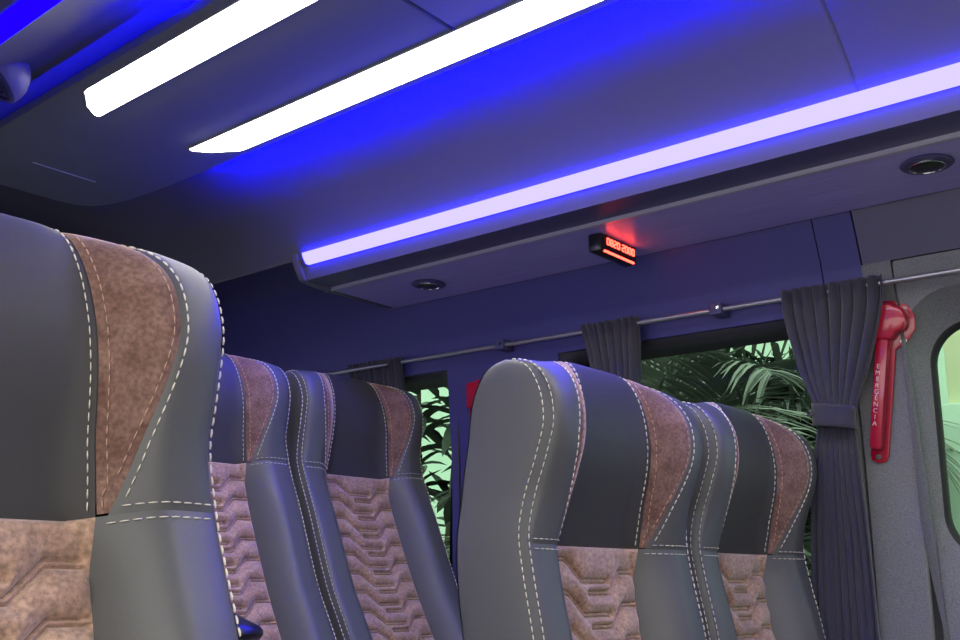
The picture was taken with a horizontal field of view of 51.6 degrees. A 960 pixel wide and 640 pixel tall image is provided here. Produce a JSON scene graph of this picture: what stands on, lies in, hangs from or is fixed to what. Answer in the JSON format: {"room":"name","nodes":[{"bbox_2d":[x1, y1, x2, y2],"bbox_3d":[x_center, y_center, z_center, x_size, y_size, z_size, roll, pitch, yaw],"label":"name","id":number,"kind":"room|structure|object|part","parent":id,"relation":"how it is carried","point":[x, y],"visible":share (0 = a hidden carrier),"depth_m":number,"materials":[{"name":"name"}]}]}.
{"room":"vehicle interior","nodes":[
{"label":"vehicle interior","id":0,"kind":"room"},
{"bbox_2d":[0,0,959,284],"bbox_3d":[-0.032,-0.496,1.563,4.100,0.215,1.033,-11,-18,40],"label":"ceiling","id":1,"kind":"structure","parent":0,"point":[619,80],"depth_m":1.90,"materials":[{"name":"grey plastic"}]},
{"bbox_2d":[0,62,30,103],"bbox_3d":[-0.908,-0.472,1.865,0.131,0.116,0.121,-11,-18,40],"label":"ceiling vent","id":2,"kind":"object","parent":1,"relation":"in","point":[15,78],"visible":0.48,"depth_m":1.84,"materials":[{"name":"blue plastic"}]},
{"bbox_2d":[0,0,61,43],"bbox_3d":[-0.115,-0.584,0.752,2.965,0.110,0.353,-11,-18,40],"label":"light strip","id":3,"kind":"object","parent":1,"relation":"attached to","point":[5,5],"depth_m":1.34,"materials":[{"name":"blue plastic"}]},
{"bbox_3d":[-0.614,-0.414,1.342,1.323,0.032,0.056,-11,-18,40],"label":"led strip","id":4,"kind":"part","parent":3,"relation":"part of","materials":[{"name":"blue plastic"}]},
{"bbox_2d":[0,0,618,205],"bbox_3d":[0.143,-0.583,1.429,3.440,0.024,0.423,-11,-18,40],"label":"ceiling panel","id":5,"kind":"object","parent":1,"relation":"attached to","point":[53,146],"visible":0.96,"depth_m":1.98,"materials":[{"name":"grey plastic"}]},
{"bbox_2d":[83,0,317,116],"bbox_3d":[0.263,-0.640,1.135,2.875,0.004,0.083,-11,-18,40],"label":"ceiling lamp","id":6,"kind":"object","parent":5,"relation":"attached to","point":[240,20],"visible":1,"depth_m":1.80,"materials":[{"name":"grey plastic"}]},
{"bbox_2d":[188,0,603,151],"bbox_3d":[0.456,-0.583,1.351,2.875,0.004,0.083,-11,-18,40],"label":"ceiling lamp","id":7,"kind":"object","parent":5,"relation":"attached to","point":[518,18],"visible":1,"depth_m":1.85,"materials":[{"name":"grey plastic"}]},
{"bbox_3d":[0.666,-0.682,0.989,2.058,0.023,0.423,-11,-18,40],"label":"panel","id":8,"kind":"part","parent":5,"relation":"part of","materials":[{"name":"grey plastic"}]},
{"bbox_2d":[211,187,959,639],"bbox_3d":[0.501,0.501,1.972,4.100,1.950,0.335,-11,-18,40],"label":"wall","id":9,"kind":"structure","parent":0,"point":[270,316],"depth_m":2.25,"materials":[{"name":"plastic"}]},
{"bbox_2d":[323,362,388,374],"bbox_3d":[-0.481,0.169,2.990,0.610,0.026,0.048,-11,-18,40],"label":"curtain rod","id":10,"kind":"object","parent":9,"relation":"attached to","point":[386,363],"visible":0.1,"depth_m":2.86,"materials":[{"name":"silver metal"}]},
{"bbox_2d":[346,357,404,390],"bbox_3d":[-0.296,0.540,2.753,0.227,0.860,0.069,-11,-18,40],"label":"curtain","id":11,"kind":"object","parent":10,"relation":"hanging from","point":[392,375],"visible":0.12,"depth_m":2.81,"materials":[{"name":"grey fabric"}]},
{"bbox_2d":[404,370,460,513],"bbox_3d":[-0.384,0.527,2.883,0.874,0.724,0.056,-11,-18,40],"label":"window","id":12,"kind":"structure","parent":9,"relation":"in","point":[439,379],"depth_m":2.75,"materials":[{"name":"glass"}]},
{"bbox_2d":[466,379,480,414],"bbox_3d":[0.003,0.307,2.562,0.082,0.314,0.064,-11,-18,40],"label":"hammer","id":13,"kind":"object","parent":9,"relation":"attached to","point":[471,387],"visible":0.02,"depth_m":2.58,"materials":[{"name":"red plastic"}]},
{"bbox_2d":[292,62,959,308],"bbox_3d":[0.751,-0.328,1.722,2.965,0.110,0.361,-11,-18,40],"label":"luggage rack","id":14,"kind":"object","parent":9,"relation":"attached to","point":[852,162],"depth_m":1.95,"materials":[{"name":"grey plastic"}]},
{"bbox_2d":[411,279,445,289],"bbox_3d":[-0.131,-0.087,2.520,0.088,0.010,0.088,-11,-18,40],"label":"recessed light","id":15,"kind":"object","parent":14,"relation":"attached to","point":[425,284],"visible":1,"depth_m":2.50,"materials":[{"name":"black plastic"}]},
{"bbox_2d":[589,233,635,266],"bbox_3d":[0.286,-0.151,2.166,0.044,0.041,0.146,-11,-18,40],"label":"clock","id":16,"kind":"object","parent":14,"relation":"hanging from","point":[602,245],"visible":1,"depth_m":2.14,"materials":[{"name":"black plastic"}]},
{"bbox_3d":[0.450,-0.324,1.761,2.373,0.028,0.026,-11,-18,40],"label":"led strip","id":17,"kind":"part","parent":14,"relation":"part of","materials":[{"name":"plastic"}]},
{"bbox_2d":[900,153,954,174],"bbox_3d":[0.775,-0.267,1.723,0.088,0.010,0.088,-11,-18,40],"label":"recessed light","id":18,"kind":"object","parent":14,"relation":"attached to","point":[932,163],"visible":1,"depth_m":1.71,"materials":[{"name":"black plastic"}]},
{"bbox_2d":[558,320,788,366],"bbox_3d":[0.450,0.370,2.180,0.719,0.724,0.056,-11,-18,40],"label":"window","id":19,"kind":"structure","parent":9,"relation":"in","point":[772,331],"depth_m":2.22,"materials":[{"name":"black glass"}]},
{"bbox_2d":[401,267,959,363],"bbox_3d":[0.864,-0.086,1.856,2.835,0.026,0.050,-11,-18,40],"label":"curtain rod","id":20,"kind":"object","parent":9,"relation":"attached to","point":[719,310],"visible":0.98,"depth_m":2.18,"materials":[{"name":"silver metal"}]},
{"bbox_2d":[580,316,640,383],"bbox_3d":[0.315,0.425,2.232,0.161,0.857,0.094,-11,-18,40],"label":"curtain","id":21,"kind":"object","parent":20,"relation":"hanging from","point":[612,346],"visible":0.17,"depth_m":2.28,"materials":[{"name":"grey fabric"}]},
{"bbox_2d":[780,274,882,639],"bbox_3d":[0.709,0.350,1.899,0.208,0.857,0.096,-11,-18,40],"label":"curtain","id":22,"kind":"object","parent":20,"relation":"hanging from","point":[832,334],"visible":1,"depth_m":1.92,"materials":[{"name":"grey fabric"}]},
{"bbox_2d":[870,301,914,462],"bbox_3d":[0.780,0.114,1.910,0.057,0.312,0.117,9,-16,-29],"label":"hammer","id":23,"kind":"object","parent":9,"relation":"attached to","point":[894,319],"visible":0.99,"depth_m":1.91,"materials":[{"name":"red plastic"}]},
{"bbox_3d":[0.772,0.135,1.917,0.027,0.230,0.025,2,-3,41],"label":"handle","id":24,"kind":"part","parent":23,"relation":"part of","materials":[{"name":"red plastic"}]},
{"bbox_3d":[1.417,-0.340,1.418,1.767,0.208,0.137,-11,-18,40],"label":"panel","id":25,"kind":"part","parent":9,"relation":"part of","materials":[{"name":"blue"}]},
{"bbox_2d":[892,249,959,639],"bbox_3d":[1.294,0.188,1.468,1.258,0.796,0.087,-11,-18,40],"label":"door","id":26,"kind":"structure","parent":9,"relation":"in","point":[934,302],"depth_m":1.88,"materials":[{"name":"plastic"}]},
{"bbox_2d":[941,330,959,533],"bbox_3d":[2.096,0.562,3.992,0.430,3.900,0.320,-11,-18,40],"label":"window","id":27,"kind":"structure","parent":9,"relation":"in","point":[950,412],"depth_m":4.00,"materials":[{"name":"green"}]},
{"bbox_3d":[-0.051,1.319,1.132,4.100,0.060,2.000,-11,-18,40],"label":"floor","id":28,"kind":"structure","parent":0,"visible":0},
{"bbox_2d":[0,213,240,639],"bbox_3d":[-0.201,0.482,0.528,0.743,1.271,0.484,-11,-18,40],"label":"passenger seat","id":29,"kind":"object","parent":28,"relation":"on","point":[110,352],"visible":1,"depth_m":0.83,"materials":[{"name":"grey leather"}]},
{"bbox_3d":[-0.330,0.331,0.642,0.111,0.440,0.216,-26,-28,34],"label":"quilted panel","id":30,"kind":"part","parent":29,"relation":"part of","materials":[{"name":"fabric"}]},
{"bbox_3d":[-0.405,0.018,0.791,0.056,0.268,0.216,-26,-28,34],"label":"headrest panel","id":31,"kind":"part","parent":29,"relation":"part of","materials":[{"name":"grey leather"}]},
{"bbox_3d":[-0.353,0.241,0.687,0.275,0.766,0.424,-26,-28,34],"label":"backrest","id":32,"kind":"part","parent":29,"relation":"part of","materials":[{"name":"grey leather"}]},
{"bbox_2d":[456,358,706,639],"bbox_3d":[0.333,0.652,1.188,0.718,1.277,0.484,-11,-18,40],"label":"passenger seat","id":33,"kind":"object","parent":28,"relation":"on","point":[579,481],"visible":1,"depth_m":1.41,"materials":[{"name":"grey leather"}]},
{"bbox_3d":[0.194,0.542,1.382,0.111,0.440,0.216,-11,-18,40],"label":"quilted panel","id":34,"kind":"part","parent":33,"relation":"part of","materials":[{"name":"fabric"}]},
{"bbox_3d":[0.182,0.202,1.482,0.056,0.268,0.216,-11,-18,40],"label":"headrest panel","id":35,"kind":"part","parent":33,"relation":"part of","materials":[{"name":"grey leather"}]},
{"bbox_2d":[682,402,825,639],"bbox_3d":[0.646,0.745,1.540,0.718,1.277,0.424,-11,-18,40],"label":"passenger seat","id":36,"kind":"object","parent":28,"relation":"on","point":[751,500],"visible":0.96,"depth_m":1.81,"materials":[{"name":"grey leather"}]},
{"bbox_3d":[0.476,0.289,1.812,0.056,0.268,0.216,-11,-18,40],"label":"headrest panel","id":37,"kind":"part","parent":36,"relation":"part of","materials":[{"name":"grey leather"}]},
{"bbox_3d":[0.488,0.629,1.712,0.111,0.440,0.216,-11,-18,40],"label":"quilted panel","id":38,"kind":"part","parent":36,"relation":"part of","materials":[{"name":"fabric"}]},
{"bbox_3d":[-0.963,1.368,1.906,1.720,0.183,1.940,-11,-18,40],"label":"trim","id":39,"kind":"structure","parent":28,"relation":"on","visible":0},
{"bbox_2d":[208,353,335,639],"bbox_3d":[-0.451,0.631,1.913,0.744,1.271,0.484,-11,-18,40],"label":"passenger seat","id":40,"kind":"object","parent":39,"relation":"on","point":[274,589],"visible":0.48,"depth_m":2.19,"materials":[{"name":"grey leather"}]},
{"bbox_3d":[-0.617,0.179,2.221,0.056,0.268,0.216,-27,-28,34],"label":"headrest panel","id":41,"kind":"part","parent":40,"relation":"part of","materials":[{"name":"grey leather"}]},
{"bbox_3d":[-0.540,0.490,2.070,0.111,0.440,0.216,-27,-28,34],"label":"quilted panel","id":42,"kind":"part","parent":40,"relation":"part of","materials":[{"name":"fabric"}]},
{"bbox_3d":[-0.531,0.521,1.720,0.452,0.060,0.052,-11,-18,40],"label":"armrest","id":43,"kind":"part","parent":40,"relation":"part of","materials":[{"name":"black plastic"}]},
{"bbox_2d":[285,370,462,639],"bbox_3d":[-0.138,0.724,2.264,0.744,1.271,0.424,-11,-18,40],"label":"passenger seat","id":44,"kind":"object","parent":39,"relation":"on","point":[383,571],"visible":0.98,"depth_m":2.43,"materials":[{"name":"grey leather"}]},
{"bbox_3d":[-0.323,0.266,2.550,0.056,0.268,0.216,-27,-28,34],"label":"headrest panel","id":45,"kind":"part","parent":44,"relation":"part of","materials":[{"name":"grey leather"}]},
{"bbox_3d":[-0.246,0.577,2.400,0.111,0.440,0.216,-27,-28,34],"label":"quilted panel","id":46,"kind":"part","parent":44,"relation":"part of","materials":[{"name":"fabric"}]},
{"label":"outside","id":47,"kind":"structure","parent":0,"visible":0},
{"bbox_3d":[-0.836,1.792,0.957,21.000,0.050,17.000,-11,-18,40],"label":"ground","id":48,"kind":"structure","parent":47,"visible":0},
{"bbox_2d":[412,387,451,549],"bbox_3d":[-0.273,1.318,4.555,1.203,2.620,1.053,-11,-18,40],"label":"shrub","id":49,"kind":"object","parent":48,"relation":"on","point":[443,497],"visible":0.13,"depth_m":4.56,"materials":[{"name":"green plant"}]},
{"bbox_2d":[443,536,449,559],"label":"palm plant","id":50,"kind":"object","parent":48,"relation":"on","point":[448,550],"depth_m":3.62,"materials":[{"name":"green plant"}]},
{"bbox_2d":[409,340,948,539],"bbox_3d":[0.103,1.121,8.493,17.000,4.900,0.200,-11,-18,40],"label":"wall","id":51,"kind":"structure","parent":48,"relation":"on","point":[426,395],"depth_m":8.67,"materials":[{"name":"paint"}]},
{"bbox_2d":[641,340,816,584],"bbox_3d":[0.933,1.436,5.315,2.477,2.911,0.796,-11,-18,40],"label":"palm plant","id":52,"kind":"object","parent":48,"relation":"on","point":[777,354],"visible":0.06,"depth_m":5.08,"materials":[{"name":"green plant"}]},
{"bbox_2d":[771,415,815,448],"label":"palm plant","id":53,"kind":"object","parent":48,"relation":"on","point":[778,418],"depth_m":3.55,"materials":[{"name":"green plant"}]},
{"bbox_2d":[641,345,959,493],"bbox_3d":[0.990,1.261,4.487,2.049,2.742,2.298,0,-14,3],"label":"palm plant","id":54,"kind":"object","parent":48,"relation":"on","point":[726,370],"visible":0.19,"depth_m":4.28,"materials":[{"name":"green plant"}]},
{"bbox_2d":[803,505,811,588],"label":"palm plant","id":55,"kind":"object","parent":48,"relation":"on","point":[807,547],"depth_m":3.23,"materials":[{"name":"green plant"}]}
]}

